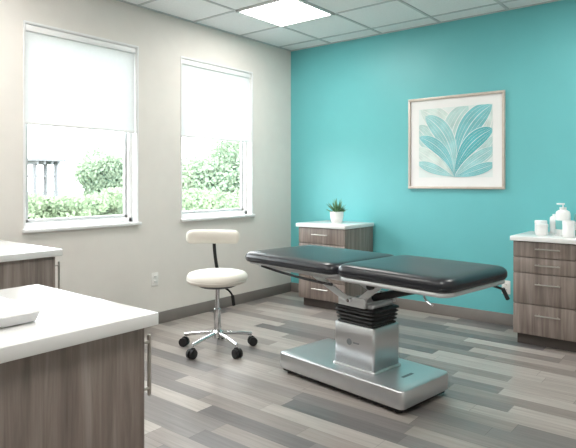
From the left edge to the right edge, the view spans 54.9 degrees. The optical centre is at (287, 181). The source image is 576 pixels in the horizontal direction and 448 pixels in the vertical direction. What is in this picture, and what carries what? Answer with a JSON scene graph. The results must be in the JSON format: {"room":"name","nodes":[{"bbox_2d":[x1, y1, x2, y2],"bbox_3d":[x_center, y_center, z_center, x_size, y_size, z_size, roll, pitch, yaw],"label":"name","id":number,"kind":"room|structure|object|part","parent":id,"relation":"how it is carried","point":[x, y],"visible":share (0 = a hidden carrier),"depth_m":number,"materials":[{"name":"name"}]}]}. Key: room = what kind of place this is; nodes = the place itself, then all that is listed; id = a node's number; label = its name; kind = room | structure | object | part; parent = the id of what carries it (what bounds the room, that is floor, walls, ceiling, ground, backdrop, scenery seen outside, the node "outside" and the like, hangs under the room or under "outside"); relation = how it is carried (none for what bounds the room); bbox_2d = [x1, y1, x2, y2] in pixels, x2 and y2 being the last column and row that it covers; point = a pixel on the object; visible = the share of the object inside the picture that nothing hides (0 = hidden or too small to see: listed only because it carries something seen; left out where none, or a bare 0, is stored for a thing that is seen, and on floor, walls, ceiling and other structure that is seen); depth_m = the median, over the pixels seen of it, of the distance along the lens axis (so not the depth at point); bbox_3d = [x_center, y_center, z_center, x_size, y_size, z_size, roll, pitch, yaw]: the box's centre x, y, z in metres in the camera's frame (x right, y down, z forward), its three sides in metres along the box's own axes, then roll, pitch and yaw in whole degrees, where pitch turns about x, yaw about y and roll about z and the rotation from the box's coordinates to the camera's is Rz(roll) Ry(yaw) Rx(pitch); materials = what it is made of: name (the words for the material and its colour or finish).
{"room":"examination room","nodes":[
{"label":"examination room","id":0,"kind":"room"},
{"bbox_2d":[0,0,290,311],"bbox_3d":[-1.929,-0.174,3.925,0.160,2.800,6.350,0,0,39],"label":"wall","id":1,"kind":"structure","parent":0,"point":[113,264],"depth_m":4.78,"materials":[{"name":"white paint"}]},
{"bbox_2d":[26,124,126,222],"bbox_3d":[-1.628,-0.394,4.318,0.025,1.380,0.860,0,0,39],"label":"window","id":2,"kind":"structure","parent":1,"relation":"in","point":[124,214],"depth_m":4.41,"materials":[{"name":"white paint"}]},
{"bbox_2d":[25,124,131,228],"bbox_3d":[-1.626,-0.394,4.316,0.060,1.460,0.940,0,0,39],"label":"frame","id":3,"kind":"object","parent":1,"relation":"attached to","point":[128,218],"visible":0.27,"depth_m":4.49,"materials":[{"name":"white paint"}]},
{"bbox_2d":[25,24,135,132],"bbox_3d":[-1.576,-0.762,4.276,0.048,0.707,0.924,0,0,39],"label":"roller shade","id":4,"kind":"object","parent":1,"relation":"attached to","point":[72,81],"visible":0.9,"depth_m":4.23,"materials":[{"name":"white fabric"}]},
{"bbox_2d":[25,22,136,221],"bbox_3d":[-1.583,-0.394,4.282,0.070,1.460,0.940,0,0,39],"label":"liner","id":5,"kind":"object","parent":1,"relation":"attached to","point":[134,135],"visible":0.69,"depth_m":4.63,"materials":[{"name":"white paint"}]},
{"bbox_2d":[23,20,138,229],"bbox_3d":[-1.554,-0.395,4.258,0.006,1.482,0.964,0,0,39],"label":"window frame","id":6,"kind":"structure","parent":1,"relation":"attached to","point":[24,21],"depth_m":4.09,"materials":[{"name":"white paint"}]},
{"bbox_2d":[22,222,141,232],"bbox_3d":[-1.569,0.345,4.276,0.100,0.025,0.990,0,0,39],"label":"sill","id":7,"kind":"structure","parent":1,"relation":"attached to","point":[89,226],"depth_m":4.19,"materials":[{"name":"white paint"}]},
{"bbox_2d":[151,272,157,285],"bbox_3d":[-1.145,0.836,4.763,0.008,0.116,0.072,0,0,39],"label":"wall outlet","id":8,"kind":"object","parent":1,"relation":"attached to","point":[154,276],"visible":1,"depth_m":4.76,"materials":[{"name":"plastic"}]},
{"bbox_2d":[182,142,242,213],"bbox_3d":[-0.740,-0.394,5.419,0.025,1.380,0.850,0,0,39],"label":"window","id":9,"kind":"structure","parent":1,"relation":"in","point":[241,143],"depth_m":5.72,"materials":[{"name":"white paint"}]},
{"bbox_2d":[182,142,246,217],"bbox_3d":[-0.738,-0.394,5.418,0.060,1.460,0.930,0,0,39],"label":"frame","id":10,"kind":"object","parent":1,"relation":"attached to","point":[244,211],"visible":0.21,"depth_m":5.73,"materials":[{"name":"white paint"}]},
{"bbox_2d":[182,59,250,141],"bbox_3d":[-0.688,-0.762,5.377,0.048,0.707,0.914,0,0,39],"label":"roller shade","id":11,"kind":"object","parent":1,"relation":"attached to","point":[215,100],"visible":0.89,"depth_m":5.34,"materials":[{"name":"white fabric"}]},
{"bbox_2d":[182,58,251,213],"bbox_3d":[-0.695,-0.394,5.383,0.070,1.460,0.930,0,0,39],"label":"liner","id":12,"kind":"object","parent":1,"relation":"attached to","point":[249,144],"visible":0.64,"depth_m":5.72,"materials":[{"name":"white paint"}]},
{"bbox_2d":[181,56,252,218],"bbox_3d":[-0.665,-0.395,5.359,0.006,1.482,0.954,0,0,39],"label":"window frame","id":13,"kind":"structure","parent":1,"relation":"attached to","point":[181,56],"depth_m":5.25,"materials":[{"name":"white paint"}]},
{"bbox_2d":[180,214,255,221],"bbox_3d":[-0.680,0.345,5.378,0.100,0.025,0.980,0,0,39],"label":"sill","id":14,"kind":"structure","parent":1,"relation":"attached to","point":[240,215],"depth_m":5.31,"materials":[{"name":"white paint"}]},
{"bbox_2d":[158,282,290,323],"bbox_3d":[-1.909,1.176,3.812,0.014,0.100,6.200,0,0,39],"label":"baseboard","id":15,"kind":"structure","parent":1,"relation":"attached to","point":[194,309],"depth_m":5.37,"materials":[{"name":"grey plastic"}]},
{"bbox_2d":[123,0,551,49],"bbox_3d":[0.105,-1.534,2.187,5.510,0.120,6.500,0,0,39],"label":"ceiling","id":16,"kind":"structure","parent":0,"point":[392,12],"depth_m":4.88,"materials":[{"name":"tile"}]},
{"bbox_2d":[236,0,334,26],"bbox_3d":[-0.021,-1.467,4.801,0.610,0.014,0.610,0,0,39],"label":"frame","id":17,"kind":"object","parent":16,"relation":"in","point":[238,11],"depth_m":4.74,"materials":[{"name":"white metal"}]},
{"bbox_2d":[242,0,328,25],"bbox_3d":[-0.021,-1.466,4.801,0.560,0.007,0.560,0,0,39],"label":"ceiling light panel","id":18,"kind":"object","parent":16,"relation":"in","point":[285,12],"visible":1,"depth_m":4.78,"materials":[{"name":"white plastic"}]},
{"bbox_2d":[117,0,560,50],"bbox_3d":[0.109,-1.470,2.183,5.200,0.008,6.200,0,0,39],"label":"grid","id":19,"kind":"object","parent":16,"relation":"attached to","point":[498,2],"depth_m":4.94,"materials":[{"name":"white metal"}]},
{"bbox_2d":[144,291,575,447],"bbox_3d":[0.105,1.276,2.187,5.510,0.100,6.500,0,0,39],"label":"floor","id":20,"kind":"structure","parent":0,"point":[502,391],"depth_m":3.24,"materials":[{"name":"grey laminate"}]},
{"bbox_2d":[0,240,62,289],"bbox_3d":[-2.512,0.791,2.179,1.094,0.870,2.860,0,0,39],"label":"base cabinet","id":21,"kind":"object","parent":20,"relation":"on","point":[21,264],"depth_m":2.84,"materials":[{"name":"beige wood"}]},
{"bbox_2d":[0,240,62,261],"bbox_3d":[-2.515,0.373,2.175,1.094,0.035,2.850,0,0,39],"label":"countertop","id":22,"kind":"structure","parent":21,"relation":"on","point":[9,251],"depth_m":2.88,"materials":[{"name":"white stone"}]},
{"bbox_3d":[-1.440,0.761,3.092,0.516,0.729,0.018,0,0,39],"label":"door panel","id":23,"kind":"part","parent":21,"relation":"part of","materials":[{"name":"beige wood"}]},
{"bbox_3d":[-1.230,0.511,2.975,0.011,0.170,0.011,0,0,39],"label":"handle","id":24,"kind":"part","parent":21,"relation":"part of","materials":[{"name":"silver metal"}]},
{"bbox_2d":[0,284,158,447],"bbox_3d":[-1.323,0.791,0.847,0.670,0.870,2.280,0,0,39],"label":"base cabinet","id":25,"kind":"object","parent":20,"relation":"on","point":[72,376],"depth_m":1.38,"materials":[{"name":"beige wood"}]},
{"bbox_2d":[0,296,42,327],"bbox_3d":[-0.909,0.341,1.335,0.360,0.030,0.500,0,0,39],"label":"tray","id":26,"kind":"object","parent":25,"relation":"on","point":[12,312],"visible":1,"depth_m":1.45,"materials":[{"name":"white plastic"}]},
{"bbox_2d":[0,284,158,363],"bbox_3d":[-1.326,0.373,0.843,0.670,0.035,2.270,0,0,39],"label":"countertop","id":27,"kind":"structure","parent":25,"relation":"on","point":[66,319],"depth_m":1.43,"materials":[{"name":"white stone"}]},
{"bbox_3d":[-0.515,0.761,1.601,0.304,0.729,0.018,0,0,39],"label":"door panel","id":28,"kind":"part","parent":25,"relation":"part of","materials":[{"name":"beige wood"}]},
{"bbox_3d":[-0.388,0.511,1.551,0.011,0.170,0.011,0,0,39],"label":"handle","id":29,"kind":"part","parent":25,"relation":"part of","materials":[{"name":"silver metal"}]},
{"bbox_2d":[179,230,257,359],"bbox_3d":[-0.521,0.797,4.084,0.588,0.858,0.565,0,0,0],"label":"stool","id":30,"kind":"object","parent":20,"relation":"on","point":[216,278],"visible":1,"depth_m":4.04,"materials":[{"name":"white leather"}]},
{"bbox_3d":[-0.654,1.121,4.104,0.243,0.057,0.027,0,0,16],"label":"leg","id":31,"kind":"part","parent":30,"relation":"part of","materials":[{"name":"silver metal"}]},
{"bbox_3d":[-0.597,1.121,3.948,0.027,0.057,0.243,0,0,34],"label":"leg","id":32,"kind":"part","parent":30,"relation":"part of","materials":[{"name":"silver metal"}]},
{"bbox_3d":[-0.573,0.421,4.255,0.410,0.105,0.085,0,0,0],"label":"backrest","id":33,"kind":"part","parent":30,"relation":"part of","materials":[{"name":"beige leather"}]},
{"bbox_3d":[-0.518,0.696,4.065,0.446,0.087,0.446,0,0,0],"label":"seat","id":34,"kind":"part","parent":30,"relation":"part of","materials":[{"name":"white leather"}]},
{"bbox_3d":[-0.432,1.121,3.954,0.027,0.057,0.243,0,0,-38],"label":"leg","id":35,"kind":"part","parent":30,"relation":"part of","materials":[{"name":"silver metal"}]},
{"bbox_3d":[-0.386,1.121,4.113,0.243,0.057,0.027,0,0,-20],"label":"leg","id":36,"kind":"part","parent":30,"relation":"part of","materials":[{"name":"silver metal"}]},
{"bbox_2d":[296,220,373,310],"bbox_3d":[0.466,0.816,5.508,0.580,0.820,0.546,0,0,39],"label":"base cabinet","id":37,"kind":"object","parent":20,"relation":"on","point":[352,235],"visible":0.49,"depth_m":5.34,"materials":[{"name":"brown wood"}]},
{"bbox_3d":[0.324,1.049,5.332,0.544,0.175,0.020,0,0,39],"label":"drawer","id":38,"kind":"part","parent":37,"relation":"part of","materials":[{"name":"beige wood"}]},
{"bbox_3d":[0.324,0.868,5.332,0.544,0.175,0.020,0,0,39],"label":"drawer","id":39,"kind":"part","parent":37,"relation":"part of","materials":[{"name":"beige wood"}]},
{"bbox_3d":[0.324,0.687,5.332,0.544,0.175,0.020,0,0,39],"label":"drawer","id":40,"kind":"part","parent":37,"relation":"part of","materials":[{"name":"beige wood"}]},
{"bbox_3d":[0.324,0.520,5.332,0.544,0.147,0.020,0,0,39],"label":"drawer","id":41,"kind":"part","parent":37,"relation":"part of","materials":[{"name":"beige wood"}]},
{"bbox_2d":[296,220,373,229],"bbox_3d":[0.470,0.423,5.512,0.580,0.035,0.534,0,0,39],"label":"countertop","id":42,"kind":"structure","parent":37,"relation":"on","point":[327,224],"depth_m":5.38,"materials":[{"name":"white stone"}]},
{"bbox_2d":[326,198,347,222],"bbox_3d":[0.473,0.283,5.481,0.193,0.246,0.219,0,0,39],"label":"potted succulent","id":43,"kind":"object","parent":42,"relation":"on","point":[337,213],"visible":0.99,"depth_m":5.44,"materials":[{"name":"green plant"}]},
{"bbox_2d":[330,212,343,222],"bbox_3d":[0.482,0.348,5.480,0.140,0.115,0.140,0,0,39],"label":"pot","id":44,"kind":"object","parent":43,"relation":"attached to","point":[336,217],"depth_m":5.43,"materials":[{"name":"white ceramic"}]},
{"bbox_2d":[245,245,509,412],"bbox_3d":[0.463,0.839,3.353,0.668,0.775,1.577,0,0,-43],"label":"examination table","id":45,"kind":"object","parent":20,"relation":"on","point":[363,361],"visible":1,"depth_m":3.18,"materials":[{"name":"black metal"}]},
{"bbox_3d":[0.037,0.571,3.409,0.026,0.056,0.622,0,0,-43],"label":"rail","id":46,"kind":"part","parent":45,"relation":"part of","materials":[{"name":"black metal"}]},
{"bbox_3d":[0.231,0.550,3.604,0.500,0.028,0.720,0,0,-43],"label":"frame","id":47,"kind":"part","parent":45,"relation":"part of","materials":[{"name":"silver paint"}]},
{"bbox_2d":[245,245,393,274],"bbox_3d":[0.207,0.493,3.629,0.664,0.073,0.824,0,0,-43],"label":"cushion","id":48,"kind":"object","parent":45,"relation":"on","point":[311,259],"depth_m":3.45,"materials":[{"name":"black leather"}]},
{"bbox_3d":[0.262,0.636,3.352,0.010,0.170,0.330,0,0,-43],"label":"arm","id":49,"kind":"part","parent":45,"relation":"part of","materials":[{"name":"silver paint"}]},
{"bbox_3d":[0.468,0.686,3.325,0.335,0.024,0.024,0,0,-43],"label":"cross rod","id":50,"kind":"part","parent":45,"relation":"part of","materials":[{"name":"silver metal"}]},
{"bbox_3d":[0.436,1.141,3.385,0.470,0.099,0.960,0,0,-43],"label":"plate","id":51,"kind":"part","parent":45,"relation":"part of","materials":[{"name":"silver metal"}]},
{"bbox_2d":[338,255,506,292],"bbox_3d":[0.737,0.490,3.063,0.664,0.079,0.724,0,0,-43],"label":"seat cushion","id":52,"kind":"object","parent":45,"relation":"on","point":[403,273],"depth_m":2.87,"materials":[{"name":"black leather"}]},
{"bbox_3d":[0.678,0.574,2.701,0.027,0.037,0.140,0,0,-1],"label":"release lever","id":53,"kind":"part","parent":45,"relation":"part of","materials":[{"name":"silver metal"}]},
{"bbox_2d":[510,231,575,351],"bbox_3d":[2.636,0.816,3.754,2.040,0.820,0.552,0,0,39],"label":"base cabinet","id":54,"kind":"object","parent":20,"relation":"on","point":[544,266],"visible":1,"depth_m":4.06,"materials":[{"name":"brown wood"}]},
{"bbox_2d":[510,231,575,243],"bbox_3d":[2.639,0.423,3.759,2.040,0.035,0.539,0,0,39],"label":"countertop","id":55,"kind":"structure","parent":54,"relation":"on","point":[530,236],"depth_m":4.09,"materials":[{"name":"white stone"}]},
{"bbox_2d":[535,223,547,234],"bbox_3d":[1.950,0.363,4.258,0.093,0.085,0.093,0,0,39],"label":"lidded jar","id":56,"kind":"object","parent":55,"relation":"on","point":[540,228],"visible":1,"depth_m":4.22,"materials":[{"name":"white plastic"}]},
{"bbox_2d":[534,220,546,223],"bbox_3d":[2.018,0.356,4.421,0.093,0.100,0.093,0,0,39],"label":"lid","id":57,"kind":"object","parent":56,"relation":"on","point":[535,221],"visible":0.41,"depth_m":4.39,"materials":[{"name":"white plastic"}]},
{"bbox_3d":[1.950,0.331,4.258,0.093,0.021,0.093,0,0,39],"label":"lid","id":58,"kind":"part","parent":56,"relation":"part of","materials":[{"name":"white plastic"}]},
{"bbox_2d":[550,214,554,232],"bbox_3d":[2.126,0.331,4.412,0.077,0.150,0.077,0,0,39],"label":"lotion bottle","id":59,"kind":"object","parent":55,"relation":"on","point":[552,218],"visible":0.54,"depth_m":4.39,"materials":[{"name":"white plastic"}]},
{"bbox_2d":[555,203,570,234],"bbox_3d":[2.108,0.284,4.246,0.105,0.244,0.105,0,0,39],"label":"pump bottle","id":60,"kind":"object","parent":55,"relation":"on","point":[563,213],"visible":0.77,"depth_m":4.22,"materials":[{"name":"white plastic"}]},
{"bbox_2d":[562,220,574,236],"bbox_3d":[2.074,0.346,4.093,0.086,0.120,0.086,0,0,39],"label":"lidded jar","id":61,"kind":"object","parent":55,"relation":"on","point":[568,226],"visible":1,"depth_m":4.06,"materials":[{"name":"white plastic"}]},
{"bbox_3d":[2.074,0.301,4.093,0.086,0.029,0.086,0,0,39],"label":"lid","id":62,"kind":"part","parent":61,"relation":"part of","materials":[{"name":"white plastic"}]},
{"bbox_3d":[1.906,1.024,4.049,0.496,0.223,0.020,0,0,39],"label":"drawer","id":63,"kind":"part","parent":54,"relation":"part of","materials":[{"name":"beige wood"}]},
{"bbox_3d":[1.906,0.795,4.049,0.496,0.223,0.020,0,0,39],"label":"drawer","id":64,"kind":"part","parent":54,"relation":"part of","materials":[{"name":"beige wood"}]},
{"bbox_3d":[1.906,0.621,4.049,0.496,0.112,0.020,0,0,39],"label":"drawer","id":65,"kind":"part","parent":54,"relation":"part of","materials":[{"name":"beige wood"}]},
{"bbox_3d":[1.906,0.503,4.049,0.496,0.112,0.020,0,0,39],"label":"drawer","id":66,"kind":"part","parent":54,"relation":"part of","materials":[{"name":"beige wood"}]},
{"bbox_3d":[1.879,0.983,4.017,0.171,0.011,0.011,0,0,39],"label":"handle","id":67,"kind":"part","parent":54,"relation":"part of","materials":[{"name":"silver metal"}]},
{"bbox_3d":[1.879,0.753,4.017,0.171,0.011,0.011,0,0,39],"label":"handle","id":68,"kind":"part","parent":54,"relation":"part of","materials":[{"name":"silver metal"}]},
{"bbox_3d":[1.879,0.612,4.017,0.171,0.011,0.011,0,0,39],"label":"handle","id":69,"kind":"part","parent":54,"relation":"part of","materials":[{"name":"silver metal"}]},
{"bbox_3d":[1.879,0.494,4.017,0.171,0.011,0.011,0,0,39],"label":"handle","id":70,"kind":"part","parent":54,"relation":"part of","materials":[{"name":"silver metal"}]},
{"bbox_2d":[291,0,575,313],"bbox_3d":[2.162,-0.174,4.607,5.350,2.800,0.150,0,0,39],"label":"wall","id":71,"kind":"structure","parent":0,"point":[349,99],"depth_m":5.12,"materials":[{"name":"teal paint"}]},
{"bbox_2d":[291,282,512,325],"bbox_3d":[2.052,1.176,4.591,5.200,0.100,0.014,0,0,39],"label":"baseboard","id":72,"kind":"structure","parent":71,"relation":"attached to","point":[414,305],"depth_m":5.02,"materials":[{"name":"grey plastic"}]},
{"bbox_2d":[408,90,504,188],"bbox_3d":[1.506,-0.362,5.021,0.900,0.850,0.030,0,0,39],"label":"painting","id":73,"kind":"object","parent":71,"relation":"attached to","point":[455,141],"visible":1,"depth_m":5.00,"materials":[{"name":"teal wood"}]},
{"bbox_2d":[502,280,509,293],"bbox_3d":[1.867,0.901,4.744,0.072,0.116,0.008,0,0,39],"label":"wall outlet","id":74,"kind":"object","parent":71,"relation":"attached to","point":[506,285],"visible":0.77,"depth_m":4.73,"materials":[{"name":"plastic"}]},
{"label":"outside","id":75,"kind":"structure","parent":0,"visible":0},
{"bbox_2d":[28,191,120,211],"bbox_3d":[-28.775,1.626,42.323,89.830,0.100,140.000,0,0,39],"label":"ground","id":76,"kind":"structure","parent":75,"point":[72,193],"depth_m":75.93,"materials":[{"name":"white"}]},
{"bbox_2d":[28,158,66,196],"bbox_3d":[-15.992,0.051,35.735,2.400,3.050,2.300,0,0,39],"label":"gazebo","id":77,"kind":"object","parent":76,"relation":"on","point":[34,162],"visible":0.69,"depth_m":35.41,"materials":[{"name":"white wood"}]},
{"bbox_2d":[28,193,90,218],"bbox_3d":[-7.649,0.940,17.586,2.887,1.253,2.685,0,0,39],"label":"shrub","id":78,"kind":"object","parent":76,"relation":"on","point":[49,206],"visible":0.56,"depth_m":17.12,"materials":[{"name":"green plant"}]},
{"bbox_2d":[72,147,122,199],"bbox_3d":[-10.015,-0.168,29.949,4.168,3.488,3.747,0,0,20],"label":"tree","id":79,"kind":"object","parent":76,"relation":"on","point":[104,171],"visible":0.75,"depth_m":28.68,"materials":[{"name":"green plant"}]},
{"bbox_2d":[77,187,122,215],"bbox_3d":[-6.645,0.864,20.193,2.186,1.404,2.848,0,0,39],"label":"shrub","id":80,"kind":"object","parent":76,"relation":"on","point":[99,205],"visible":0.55,"depth_m":19.55,"materials":[{"name":"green plant"}]},
{"bbox_2d":[182,188,220,210],"bbox_3d":[-3.808,0.893,21.064,2.601,1.345,2.821,0,0,39],"label":"shrub","id":81,"kind":"object","parent":76,"relation":"on","point":[194,199],"visible":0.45,"depth_m":20.62,"materials":[{"name":"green plant"}]},
{"bbox_2d":[182,140,239,196],"bbox_3d":[-4.147,-0.657,30.676,5.915,4.462,5.636,0,0,39],"label":"tree","id":82,"kind":"object","parent":76,"relation":"on","point":[220,172],"visible":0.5,"depth_m":28.93,"materials":[{"name":"green plant"}]},
{"bbox_2d":[201,188,239,208],"bbox_3d":[-2.423,0.901,23.257,2.931,1.331,2.900,0,0,39],"label":"shrub","id":83,"kind":"object","parent":76,"relation":"on","point":[227,201],"visible":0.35,"depth_m":22.58,"materials":[{"name":"green plant"}]},
{"bbox_2d":[208,139,239,168],"bbox_3d":[-1.205,-0.999,33.305,5.870,5.150,5.764,0,0,43],"label":"tree","id":84,"kind":"object","parent":76,"relation":"on","point":[212,139],"visible":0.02,"depth_m":32.72,"materials":[{"name":"green plant"}]}
]}

